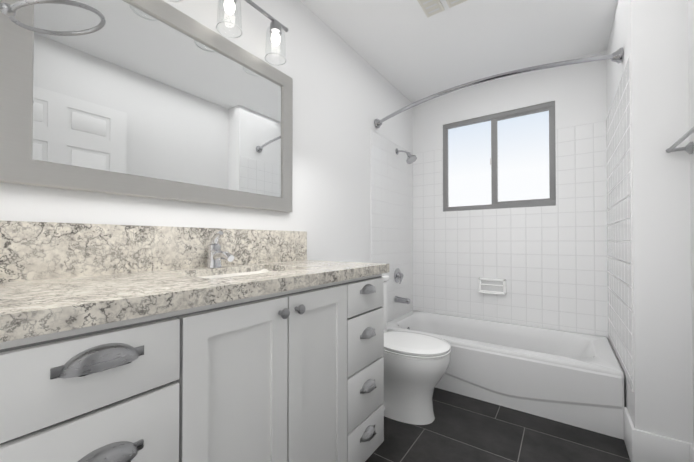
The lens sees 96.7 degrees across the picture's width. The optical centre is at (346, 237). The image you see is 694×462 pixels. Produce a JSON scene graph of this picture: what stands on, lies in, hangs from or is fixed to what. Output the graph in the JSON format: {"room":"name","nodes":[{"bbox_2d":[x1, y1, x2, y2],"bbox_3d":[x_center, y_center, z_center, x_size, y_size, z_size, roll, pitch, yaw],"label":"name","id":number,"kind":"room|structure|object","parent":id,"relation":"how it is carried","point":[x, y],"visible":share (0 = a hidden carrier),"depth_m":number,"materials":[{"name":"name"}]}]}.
{"room":"bathroom","nodes":[
{"label":"bathroom","id":0,"kind":"room"},
{"bbox_2d":[0,0,412,262],"bbox_3d":[-0.560,-0.160,1.469,0.100,2.457,4.335,0,-1,35],"label":"wall","id":1,"kind":"structure","parent":0,"point":[345,95],"depth_m":1.86,"materials":[{"name":"white paint"}]},
{"bbox_2d":[0,0,292,211],"bbox_3d":[-0.623,-0.514,1.265,0.031,0.740,1.088,0,-1,35],"label":"mirror","id":2,"kind":"object","parent":1,"relation":"attached to","point":[158,99],"visible":0.95,"depth_m":1.10,"materials":[{"name":"silver metal"}]},
{"bbox_2d":[0,221,307,280],"bbox_3d":[-0.617,0.043,1.273,0.023,0.165,1.304,0,-1,35],"label":"backsplash","id":3,"kind":"structure","parent":1,"relation":"attached to","point":[29,251],"depth_m":1.04,"materials":[{"name":"beige stone"}]},
{"bbox_2d":[166,0,287,65],"bbox_3d":[-0.586,-0.997,1.216,0.154,0.249,0.917,0,-1,35],"label":"sconce","id":4,"kind":"object","parent":1,"relation":"attached to","point":[275,26],"visible":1,"depth_m":1.45,"materials":[{"name":"silver metal"}]},
{"bbox_2d":[371,130,412,321],"bbox_3d":[0.428,-0.055,2.786,0.006,1.595,0.829,0,-1,35],"label":"wall tile","id":5,"kind":"structure","parent":1,"relation":"attached to","point":[391,208],"depth_m":2.75,"materials":[{"name":"white tile"}]},
{"bbox_2d":[394,268,402,283],"bbox_3d":[0.485,0.349,2.804,0.060,0.135,0.132,0,-1,35],"label":"shower valve","id":6,"kind":"object","parent":5,"relation":"attached to","point":[398,274],"visible":1,"depth_m":2.79,"materials":[{"name":"silver metal"}]},
{"bbox_2d":[394,296,410,303],"bbox_3d":[0.495,0.559,2.752,0.138,0.063,0.060,0,-1,35],"label":"tub spout","id":7,"kind":"object","parent":5,"relation":"attached to","point":[402,300],"visible":1,"depth_m":2.73,"materials":[{"name":"silver metal"}]},
{"bbox_2d":[395,148,416,163],"bbox_3d":[0.532,-0.739,2.769,0.192,0.158,0.097,0,-1,35],"label":"shower head","id":8,"kind":"object","parent":5,"relation":"attached to","point":[411,158],"visible":1,"depth_m":2.75},
{"bbox_2d":[374,47,623,127],"bbox_3d":[0.815,-0.958,2.028,1.516,0.116,0.240,0,-1,35],"label":"shower curtain rod","id":9,"kind":"object","parent":1,"relation":"attached to","point":[616,56],"visible":0.96,"depth_m":1.80,"materials":[{"name":"silver metal"}]},
{"bbox_2d":[300,0,617,102],"bbox_3d":[0.178,-1.434,0.965,1.905,0.080,4.335,0,-1,35],"label":"ceiling","id":10,"kind":"structure","parent":0,"point":[411,51],"depth_m":2.11,"materials":[{"name":"white paint"}]},
{"bbox_2d":[417,0,444,16],"bbox_3d":[0.473,-1.378,1.793,0.107,0.014,0.260,0,-1,35],"label":"ceiling vent","id":11,"kind":"object","parent":10,"relation":"in","point":[431,7],"depth_m":1.84,"materials":[{"name":"white plastic"}]},
{"bbox_2d":[446,0,466,7],"bbox_3d":[0.584,-1.379,1.715,0.107,0.014,0.260,0,-1,35],"label":"ceiling vent","id":12,"kind":"object","parent":10,"relation":"in","point":[451,3],"depth_m":1.80,"materials":[{"name":"white plastic"}]},
{"bbox_2d":[365,388,630,461],"bbox_3d":[0.178,1.102,0.937,1.905,0.080,4.335,0,-1,35],"label":"floor","id":13,"kind":"structure","parent":0,"point":[461,428],"depth_m":1.63,"materials":[{"name":"tile"}]},
{"bbox_2d":[0,269,388,461],"bbox_3d":[-0.394,0.614,1.104,0.576,0.900,1.282,0,-1,35],"label":"bathroom vanity","id":14,"kind":"object","parent":13,"relation":"on","point":[128,343],"depth_m":0.76,"materials":[{"name":"white wood"}]},
{"bbox_2d":[0,261,388,332],"bbox_3d":[-0.398,0.144,1.118,0.559,0.041,1.304,0,-1,35],"label":"countertop","id":15,"kind":"structure","parent":14,"relation":"on","point":[45,300],"depth_m":0.74,"materials":[{"name":"beige stone"}]},
{"bbox_2d":[206,231,233,267],"bbox_3d":[-0.514,0.049,1.254,0.151,0.151,0.062,0,-1,35],"label":"faucet","id":16,"kind":"object","parent":15,"relation":"on","point":[216,255],"visible":1,"depth_m":1.25,"materials":[{"name":"silver metal"}]},
{"bbox_2d":[192,269,271,276],"bbox_3d":[-0.391,0.209,1.173,0.306,0.130,0.458,0,-1,35],"label":"sink","id":17,"kind":"object","parent":15,"relation":"in","point":[231,272],"depth_m":1.29,"materials":[{"name":"white ceramic"}]},
{"bbox_2d":[382,275,450,424],"bbox_3d":[0.291,0.674,1.959,0.713,0.800,0.490,0,-1,35],"label":"toilet","id":18,"kind":"object","parent":13,"relation":"on","point":[416,365],"visible":0.58,"depth_m":1.78,"materials":[{"name":"white ceramic"}]},
{"bbox_2d":[387,310,623,439],"bbox_3d":[1.066,0.900,2.367,1.502,0.356,0.760,0,-1,35],"label":"bathtub","id":19,"kind":"object","parent":13,"relation":"on","point":[576,379],"visible":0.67,"depth_m":1.96,"materials":[{"name":"white ceramic"}]},
{"bbox_2d":[412,50,608,339],"bbox_3d":[1.319,-0.146,2.738,1.520,2.457,0.100,0,-1,35],"label":"wall","id":20,"kind":"structure","parent":0,"point":[577,93],"depth_m":2.57,"materials":[{"name":"white paint"}]},
{"bbox_2d":[478,277,505,294],"bbox_3d":[1.253,0.421,2.673,0.220,0.130,0.058,0,-1,35],"label":"soap dish","id":21,"kind":"object","parent":20,"relation":"attached to","point":[492,286],"visible":1,"depth_m":2.68,"materials":[{"name":"white ceramic"}]},
{"bbox_2d":[443,101,555,211],"bbox_3d":[1.302,-0.667,2.727,0.897,0.837,0.054,0,-1,35],"label":"window","id":22,"kind":"structure","parent":20,"relation":"in","point":[506,159],"depth_m":2.69,"materials":[{"name":"silver metal"}]},
{"bbox_2d":[413,121,607,337],"bbox_3d":[1.297,-0.172,2.707,1.520,1.828,0.036,0,-1,35],"label":"wall tile","id":23,"kind":"structure","parent":20,"relation":"attached to","point":[548,264],"depth_m":2.54,"materials":[{"name":"white tile"}]},
{"bbox_2d":[606,0,692,443],"bbox_3d":[1.773,-0.157,1.815,0.285,2.457,1.090,0,-1,35],"label":"wall","id":24,"kind":"structure","parent":0,"point":[650,37],"depth_m":1.40,"materials":[{"name":"white paint"}]},
{"bbox_2d":[606,55,633,391],"bbox_3d":[1.627,-0.065,1.859,0.006,1.595,0.972,0,-1,35],"label":"wall tile","id":25,"kind":"structure","parent":24,"relation":"attached to","point":[619,227],"depth_m":1.71,"materials":[{"name":"white tile"}]},
{"bbox_2d":[624,407,693,461],"bbox_3d":[1.216,0.975,1.107,0.199,0.178,1.141,0,-1,35],"label":"baseboard","id":26,"kind":"structure","parent":24,"relation":"attached to","point":[643,446],"depth_m":1.39,"materials":[{"name":"white paint"}]},
{"bbox_2d":[688,0,693,444],"bbox_3d":[0.605,-0.177,-0.013,0.100,2.457,3.245,0,-1,35],"label":"wall","id":27,"kind":"structure","parent":0,"point":[691,55],"depth_m":1.32,"materials":[{"name":"white paint"}]},
{"bbox_2d":[666,126,693,153],"bbox_3d":[1.267,-0.386,1.092,0.080,0.052,0.664,0,-1,35],"label":"towel bar","id":28,"kind":"object","parent":27,"relation":"attached to","point":[688,148],"visible":0.98,"depth_m":1.30,"materials":[{"name":"silver metal"}]},
{"bbox_3d":[-0.337,-0.174,0.216,1.705,2.457,0.100,0,-1,35],"label":"wall","id":29,"kind":"structure","parent":0,"visible":0},
{"bbox_2d":[0,0,105,35],"bbox_3d":[-0.636,-0.458,0.630,0.163,0.086,0.228,0,-1,35],"label":"towel ring","id":30,"kind":"object","parent":29,"relation":"attached to","point":[8,10],"visible":1,"depth_m":0.63,"materials":[{"name":"silver metal"}]}
]}

